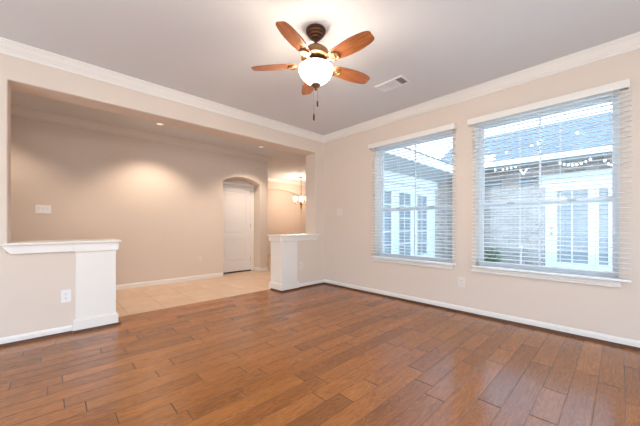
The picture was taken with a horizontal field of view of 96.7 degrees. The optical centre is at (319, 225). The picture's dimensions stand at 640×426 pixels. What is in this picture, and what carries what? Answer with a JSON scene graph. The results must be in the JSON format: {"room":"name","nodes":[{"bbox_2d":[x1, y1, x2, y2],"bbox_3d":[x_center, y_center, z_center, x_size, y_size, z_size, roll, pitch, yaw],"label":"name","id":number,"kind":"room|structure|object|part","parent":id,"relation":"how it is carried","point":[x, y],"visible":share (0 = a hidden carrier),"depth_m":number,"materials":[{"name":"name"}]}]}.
{"room":"empty living room","nodes":[
{"label":"empty living room","id":0,"kind":"room"},
{"bbox_2d":[0,239,121,337],"bbox_3d":[-2.644,0.621,2.937,0.930,0.925,0.400,0,0,-43],"label":"wall","id":1,"kind":"structure","parent":0,"point":[33,274],"depth_m":2.80,"materials":[{"name":"beige paint"}]},
{"bbox_2d":[0,325,72,347],"bbox_3d":[-3.488,1.043,1.920,2.747,0.080,0.034,0,0,-43],"label":"baseboard","id":2,"kind":"structure","parent":1,"relation":"attached to","point":[65,330],"depth_m":2.68,"materials":[{"name":"white paint"}]},
{"bbox_2d":[61,289,70,302],"bbox_3d":[-2.535,0.705,2.841,0.078,0.124,0.008,0,0,-43],"label":"wall outlet","id":3,"kind":"object","parent":1,"relation":"attached to","point":[65,294],"visible":1,"depth_m":2.84,"materials":[{"name":"white plastic"}]},
{"bbox_3d":[-2.463,0.631,3.112,0.337,0.903,0.321,0,0,-43],"label":"post","id":4,"kind":"part","parent":1,"relation":"part of","materials":[{"name":"white paint"}]},
{"bbox_2d":[73,320,120,333],"bbox_3d":[-2.424,1.071,3.085,0.397,0.025,0.308,0,0,-43],"label":"trim","id":5,"kind":"structure","parent":1,"relation":"attached to","point":[118,322],"depth_m":2.97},
{"bbox_2d":[11,115,267,284],"bbox_3d":[-3.719,-0.287,4.811,6.390,2.740,0.420,0,0,-43],"label":"wall","id":6,"kind":"structure","parent":0,"point":[164,201],"depth_m":4.94,"materials":[{"name":"beige paint"}]},
{"bbox_2d":[35,205,50,212],"bbox_3d":[-4.067,-0.239,4.183,0.165,0.120,0.012,0,0,-43],"label":"light switch","id":7,"kind":"object","parent":6,"relation":"attached to","point":[38,208],"visible":1,"depth_m":4.18,"materials":[{"name":"white plastic"}]},
{"bbox_2d":[11,105,305,185],"bbox_3d":[-3.110,-1.598,6.828,10.050,0.118,2.633,0,0,-43],"label":"crown molding","id":8,"kind":"structure","parent":6,"relation":"attached to","point":[15,111],"depth_m":4.92,"materials":[{"name":"beige paint"}]},
{"bbox_2d":[116,272,222,289],"bbox_3d":[-3.978,1.043,4.267,5.265,0.080,0.014,0,0,-43],"label":"baseboard","id":9,"kind":"structure","parent":6,"relation":"attached to","point":[164,281],"depth_m":5.31,"materials":[{"name":"white paint"}]},
{"bbox_2d":[223,181,253,273],"bbox_3d":[-1.932,0.050,6.593,0.896,2.067,0.054,0,0,-43],"label":"door","id":10,"kind":"structure","parent":6,"relation":"in","point":[238,201],"depth_m":6.62,"materials":[{"name":"white paint"}]},
{"bbox_2d":[0,53,451,279],"bbox_3d":[-0.168,-0.212,5.289,12.200,2.990,0.285,0,0,-43],"label":"wall","id":11,"kind":"structure","parent":0,"point":[16,74],"depth_m":3.39,"materials":[{"name":"beige paint"}]},
{"bbox_2d":[0,37,323,142],"bbox_3d":[-2.189,-1.598,3.133,6.300,0.118,0.063,0,0,-43],"label":"crown molding","id":12,"kind":"structure","parent":11,"relation":"attached to","point":[8,47],"depth_m":3.22,"materials":[{"name":"white paint"}]},
{"bbox_2d":[383,181,394,253],"bbox_3d":[1.360,0.058,6.511,1.260,2.170,0.044,0,0,-43],"label":"door","id":13,"kind":"structure","parent":11,"relation":"in","point":[388,216],"depth_m":6.80,"materials":[{"name":"grey"}]},
{"bbox_3d":[1.475,-0.017,6.630,0.590,1.600,0.008,0,0,-43],"label":"pane","id":14,"kind":"part","parent":13,"relation":"part of","materials":[{"name":"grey glass"}]},
{"bbox_2d":[395,183,413,254],"bbox_3d":[2.153,0.058,7.263,0.915,2.170,0.044,0,0,-43],"label":"door","id":15,"kind":"structure","parent":11,"relation":"in","point":[406,227],"depth_m":7.31,"materials":[{"name":"grey wood"}]},
{"bbox_3d":[2.144,-0.017,7.264,0.563,1.600,0.008,0,0,-43],"label":"pane","id":16,"kind":"part","parent":15,"relation":"part of","materials":[{"name":"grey glass"}]},
{"bbox_2d":[384,170,437,190],"bbox_3d":[2.135,-1.172,7.257,3.850,0.250,0.030,0,0,-43],"label":"trim","id":17,"kind":"structure","parent":11,"relation":"attached to","point":[406,181],"depth_m":7.46,"materials":[{"name":"grey"}]},
{"bbox_2d":[384,147,451,183],"bbox_3d":[0.706,-2.107,8.716,4.885,1.620,4.945,0,0,-43],"label":"roof","id":18,"kind":"structure","parent":11,"relation":"on","point":[411,155],"depth_m":7.25,"materials":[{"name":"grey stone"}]},
{"bbox_2d":[445,120,610,166],"bbox_3d":[5.074,-1.937,6.186,0.060,0.569,4.778,0,0,-40],"label":"string light","id":19,"kind":"object","parent":18,"relation":"hanging from","point":[577,132],"visible":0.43,"depth_m":6.29,"materials":[{"name":"grey metal"}]},
{"bbox_2d":[414,187,434,256],"bbox_3d":[2.940,0.058,8.010,1.245,2.170,0.044,0,0,-43],"label":"door","id":20,"kind":"structure","parent":11,"relation":"in","point":[421,215],"depth_m":8.02,"materials":[{"name":"grey wood"}]},
{"bbox_3d":[2.815,-0.007,7.901,0.547,1.620,0.008,0,0,-43],"label":"pane","id":21,"kind":"part","parent":20,"relation":"part of","materials":[{"name":"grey glass"}]},
{"bbox_2d":[268,181,305,255],"bbox_3d":[-1.805,-0.287,10.095,3.660,2.740,0.310,0,0,-43],"label":"wall","id":22,"kind":"structure","parent":0,"point":[284,216],"depth_m":10.56,"materials":[{"name":"beige paint"}]},
{"bbox_2d":[267,234,319,290],"bbox_3d":[-0.439,0.621,5.029,0.910,0.925,0.400,0,0,-43],"label":"wall","id":23,"kind":"structure","parent":0,"point":[287,250],"depth_m":4.82,"materials":[{"name":"beige paint"}]},
{"bbox_3d":[-0.614,0.631,4.867,0.332,0.903,0.321,0,0,-43],"label":"post","id":24,"kind":"part","parent":23,"relation":"part of","materials":[{"name":"white paint"}]},
{"bbox_2d":[270,288,299,292],"bbox_3d":[-0.589,1.071,4.826,0.392,0.025,0.308,0,0,-43],"label":"trim","id":25,"kind":"structure","parent":23,"relation":"attached to","point":[271,288],"depth_m":4.71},
{"bbox_2d":[0,256,639,425],"bbox_3d":[-0.747,1.113,4.337,10.050,0.060,10.500,0,0,-43],"label":"floor","id":26,"kind":"structure","parent":0,"point":[323,354],"depth_m":2.17,"materials":[{"name":"brown wood"}]},
{"bbox_2d":[0,0,639,182],"bbox_3d":[-0.695,-1.717,4.282,10.350,0.120,10.650,0,0,-43],"label":"ceiling","id":27,"kind":"structure","parent":0,"point":[205,49],"depth_m":2.61,"materials":[{"name":"white paint"}]},
{"bbox_2d":[293,177,305,208],"bbox_3d":[-0.644,-1.095,9.714,0.621,1.125,0.599,0,0,-43],"label":"chandelier","id":28,"kind":"object","parent":27,"relation":"hanging from","point":[301,196],"visible":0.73,"depth_m":9.57,"materials":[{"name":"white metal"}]},
{"bbox_2d":[251,21,374,120],"bbox_3d":[-0.004,-1.274,2.393,1.076,0.766,1.045,0,0,-43],"label":"ceiling fan","id":29,"kind":"object","parent":27,"relation":"hanging from","point":[315,69],"visible":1,"depth_m":2.32,"materials":[{"name":"brown wood"}]},
{"bbox_3d":[-0.394,-1.363,2.455,0.392,0.039,0.135,0,0,7],"label":"blade","id":30,"kind":"part","parent":29,"relation":"part of","materials":[{"name":"brown wood"}]},
{"bbox_3d":[-0.187,-1.363,2.085,0.135,0.039,0.392,0,0,25],"label":"blade","id":31,"kind":"part","parent":29,"relation":"part of","materials":[{"name":"brown wood"}]},
{"bbox_3d":[-0.105,-1.363,2.767,0.135,0.039,0.392,0,0,-11],"label":"blade","id":32,"kind":"part","parent":29,"relation":"part of","materials":[{"name":"brown wood"}]},
{"bbox_3d":[-0.035,-1.265,2.413,0.286,0.144,0.286,0,0,-43],"label":"lamp shade","id":33,"kind":"part","parent":29,"relation":"part of","materials":[{"name":"white glass"}]},
{"bbox_3d":[0.280,-1.363,2.589,0.392,0.039,0.135,0,0,-29],"label":"blade","id":34,"kind":"part","parent":29,"relation":"part of","materials":[{"name":"brown wood"}]},
{"bbox_3d":[0.230,-1.363,2.167,0.392,0.039,0.135,0,0,43],"label":"blade","id":35,"kind":"part","parent":29,"relation":"part of","materials":[{"name":"brown wood"}]},
{"bbox_2d":[375,75,410,92],"bbox_3d":[0.848,-1.651,3.331,0.210,0.010,0.365,0,0,-43],"label":"ceiling vent","id":36,"kind":"object","parent":27,"relation":"in","point":[399,81],"visible":1,"depth_m":3.33,"materials":[{"name":"white metal"}]},
{"bbox_2d":[324,48,639,340],"bbox_3d":[2.057,-0.287,3.379,0.200,2.740,5.550,0,0,-43],"label":"wall","id":37,"kind":"structure","parent":0,"point":[349,240],"depth_m":3.44,"materials":[{"name":"beige paint"}]},
{"bbox_2d":[337,209,341,215],"bbox_3d":[0.341,-0.235,5.034,0.012,0.120,0.119,0,0,-43],"label":"light switch","id":38,"kind":"object","parent":37,"relation":"attached to","point":[339,211],"visible":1,"depth_m":5.03,"materials":[{"name":"beige plastic"}]},
{"bbox_2d":[372,129,452,268],"bbox_3d":[1.327,-0.343,4.123,0.225,1.799,1.245,0,0,-43],"label":"window","id":39,"kind":"structure","parent":37,"relation":"in","point":[379,218],"depth_m":4.27,"materials":[{"name":"white plastic"}]},
{"bbox_2d":[368,123,456,264],"bbox_3d":[1.242,-0.387,4.026,0.092,1.764,1.314,0,0,-43],"label":"window blind","id":40,"kind":"object","parent":39,"relation":"attached to","point":[453,125],"visible":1,"depth_m":3.94,"materials":[{"name":"white paint"}]},
{"bbox_3d":[1.140,-0.377,4.135,0.055,1.724,0.002,0,0,-43],"label":"ladder cord","id":41,"kind":"part","parent":40,"relation":"part of","materials":[{"name":"white fabric"}]},
{"bbox_3d":[1.254,0.485,4.016,0.050,0.020,1.264,0,0,-43],"label":"rail","id":42,"kind":"part","parent":40,"relation":"part of","materials":[{"name":"white plastic"}]},
{"bbox_3d":[1.304,0.531,4.101,0.160,0.052,1.245,0,0,-43],"label":"sill","id":43,"kind":"part","parent":39,"relation":"part of","materials":[{"name":"white paint"}]},
{"bbox_3d":[1.383,0.101,4.159,0.024,0.757,1.148,0,0,-43],"label":"sash","id":44,"kind":"part","parent":39,"relation":"part of","materials":[{"name":"white plastic"}]},
{"bbox_3d":[1.402,-0.721,4.177,0.024,0.990,1.148,0,0,-43],"label":"sash","id":45,"kind":"part","parent":39,"relation":"part of","materials":[{"name":"white plastic"}]},
{"bbox_2d":[458,277,464,287],"bbox_3d":[1.759,0.705,3.541,0.008,0.124,0.078,0,0,-43],"label":"wall outlet","id":46,"kind":"object","parent":37,"relation":"attached to","point":[461,280],"visible":1,"depth_m":3.54,"materials":[{"name":"beige plastic"}]},
{"bbox_2d":[299,279,639,350],"bbox_3d":[1.705,1.043,3.148,0.628,0.080,5.400,0,0,-43],"label":"baseboard","id":47,"kind":"structure","parent":37,"relation":"attached to","point":[631,344],"depth_m":3.21,"materials":[{"name":"white paint"}]},
{"bbox_2d":[324,32,639,142],"bbox_3d":[1.910,-1.598,3.343,0.063,0.118,5.400,0,0,-43],"label":"crown molding","id":48,"kind":"structure","parent":37,"relation":"attached to","point":[631,42],"depth_m":3.15,"materials":[{"name":"white paint"}]},
{"bbox_2d":[471,90,621,287],"bbox_3d":[2.334,-0.343,3.061,0.225,1.799,1.248,0,0,-43],"label":"window","id":49,"kind":"structure","parent":37,"relation":"in","point":[478,212],"depth_m":2.97,"materials":[{"name":"white plastic"}]},
{"bbox_3d":[2.311,0.531,3.039,0.160,0.052,1.248,0,0,-43],"label":"sill","id":50,"kind":"part","parent":49,"relation":"part of","materials":[{"name":"white paint"}]},
{"bbox_3d":[2.390,0.101,3.097,0.024,0.757,1.151,0,0,-43],"label":"sash","id":51,"kind":"part","parent":49,"relation":"part of","materials":[{"name":"white plastic"}]},
{"bbox_3d":[2.409,-0.721,3.115,0.024,0.990,1.151,0,0,-43],"label":"sash","id":52,"kind":"part","parent":49,"relation":"part of","materials":[{"name":"white plastic"}]},
{"bbox_2d":[467,79,631,282],"bbox_3d":[2.255,-0.387,2.959,0.092,1.764,1.331,0,0,-43],"label":"window blind","id":53,"kind":"object","parent":49,"relation":"attached to","point":[611,87],"visible":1,"depth_m":2.85,"materials":[{"name":"white paint"}]},
{"bbox_3d":[1.905,-0.377,3.329,0.055,1.724,0.002,0,0,-43],"label":"ladder cord","id":54,"kind":"part","parent":53,"relation":"part of","materials":[{"name":"white fabric"}]},
{"bbox_3d":[2.153,-0.377,3.067,0.055,1.724,0.002,0,0,-43],"label":"ladder cord","id":55,"kind":"part","parent":53,"relation":"part of","materials":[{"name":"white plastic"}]},
{"bbox_3d":[2.269,-1.241,2.945,0.058,0.048,1.266,0,0,-43],"label":"head rail","id":56,"kind":"part","parent":53,"relation":"part of","materials":[{"name":"white plastic"}]},
{"bbox_3d":[2.269,0.485,2.945,0.050,0.020,1.290,0,0,-43],"label":"rail","id":57,"kind":"part","parent":53,"relation":"part of","materials":[{"name":"white plastic"}]},
{"bbox_3d":[2.633,-0.377,2.562,0.055,1.724,0.002,0,0,-43],"label":"ladder cord","id":58,"kind":"part","parent":53,"relation":"part of","materials":[{"name":"white fabric"}]},
{"bbox_3d":[-2.512,-0.287,8.072,0.150,2.740,2.650,0,0,-43],"label":"wall","id":59,"kind":"structure","parent":0,"visible":0},
{"bbox_2d":[254,267,268,271],"bbox_3d":[-2.216,1.043,7.710,0.248,0.080,2.584,0,0,-43],"label":"baseboard","id":60,"kind":"structure","parent":59,"relation":"attached to","point":[255,268],"depth_m":6.78,"materials":[{"name":"white paint"}]},
{"bbox_3d":[6.417,1.253,3.069,5.700,0.100,12.000,0,0,-43],"label":"lawn","id":61,"kind":"structure","parent":0,"visible":0},
{"bbox_2d":[484,248,502,261],"bbox_3d":[4.944,0.920,8.203,0.619,0.570,0.665,0,0,-43],"label":"shrub","id":62,"kind":"object","parent":61,"relation":"on","point":[496,251],"visible":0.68,"depth_m":8.13,"materials":[{"name":"green plant"}]},
{"label":"outside","id":63,"kind":"structure","parent":0,"visible":0},
{"bbox_2d":[484,156,611,269],"bbox_3d":[8.488,-0.292,5.172,0.200,3.150,12.200,0,0,-43],"label":"wall","id":64,"kind":"structure","parent":63,"point":[492,231],"depth_m":8.09,"materials":[{"name":"brick"}]},
{"bbox_2d":[485,180,500,188],"bbox_3d":[5.139,-1.227,8.529,0.037,0.220,0.480,0,0,-43],"label":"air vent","id":65,"kind":"object","parent":64,"relation":"in","point":[497,185],"visible":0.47,"depth_m":8.49,"materials":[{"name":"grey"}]},
{"bbox_2d":[441,111,611,170],"bbox_3d":[8.710,-2.420,5.589,2.425,1.555,12.500,0,0,-43],"label":"roof","id":66,"kind":"object","parent":64,"relation":"on","point":[609,112],"depth_m":7.71,"materials":[{"name":"blue stone"}]},
{"bbox_2d":[494,163,527,174],"bbox_3d":[5.025,-1.472,7.660,0.046,0.299,0.925,0,0,-43],"label":"string light","id":67,"kind":"object","parent":66,"relation":"hanging from","point":[527,163],"visible":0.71,"depth_m":7.51,"materials":[{"name":"grey metal"}]},
{"bbox_2d":[557,153,611,165],"bbox_3d":[6.119,-1.462,6.508,0.046,0.319,1.127,0,0,-43],"label":"string light","id":68,"kind":"object","parent":66,"relation":"hanging from","point":[596,153],"visible":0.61,"depth_m":6.57,"materials":[{"name":"grey metal"}]},
{"bbox_2d":[518,177,535,185],"bbox_3d":[5.745,-1.227,7.890,0.037,0.220,0.400,0,0,-43],"label":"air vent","id":69,"kind":"object","parent":64,"relation":"in","point":[529,179],"visible":0.76,"depth_m":7.87,"materials":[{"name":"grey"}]},
{"bbox_2d":[545,184,594,269],"bbox_3d":[6.326,0.063,7.229,0.105,2.160,0.960,0,0,-43],"label":"door","id":70,"kind":"structure","parent":64,"relation":"in","point":[583,220],"depth_m":7.23,"materials":[{"name":"grey wood"}]},
{"bbox_3d":[6.391,0.023,7.215,0.008,1.840,0.590,0,0,-43],"label":"pane","id":71,"kind":"part","parent":70,"relation":"part of","materials":[{"name":"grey glass"}]},
{"bbox_2d":[542,169,611,187],"bbox_3d":[6.593,-1.177,7.000,0.035,0.320,1.820,0,0,-43],"label":"trim","id":72,"kind":"structure","parent":64,"relation":"attached to","point":[568,180],"depth_m":7.11,"materials":[{"name":"grey"}]},
{"bbox_2d":[596,182,611,271],"bbox_3d":[6.921,0.063,6.646,0.044,2.160,0.695,0,0,-43],"label":"door","id":73,"kind":"structure","parent":64,"relation":"in","point":[605,212],"depth_m":6.79,"materials":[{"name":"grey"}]},
{"bbox_3d":[6.780,0.023,6.805,0.008,1.840,0.160,0,0,-43],"label":"pane","id":74,"kind":"part","parent":73,"relation":"part of","materials":[{"name":"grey glass"}]}
]}

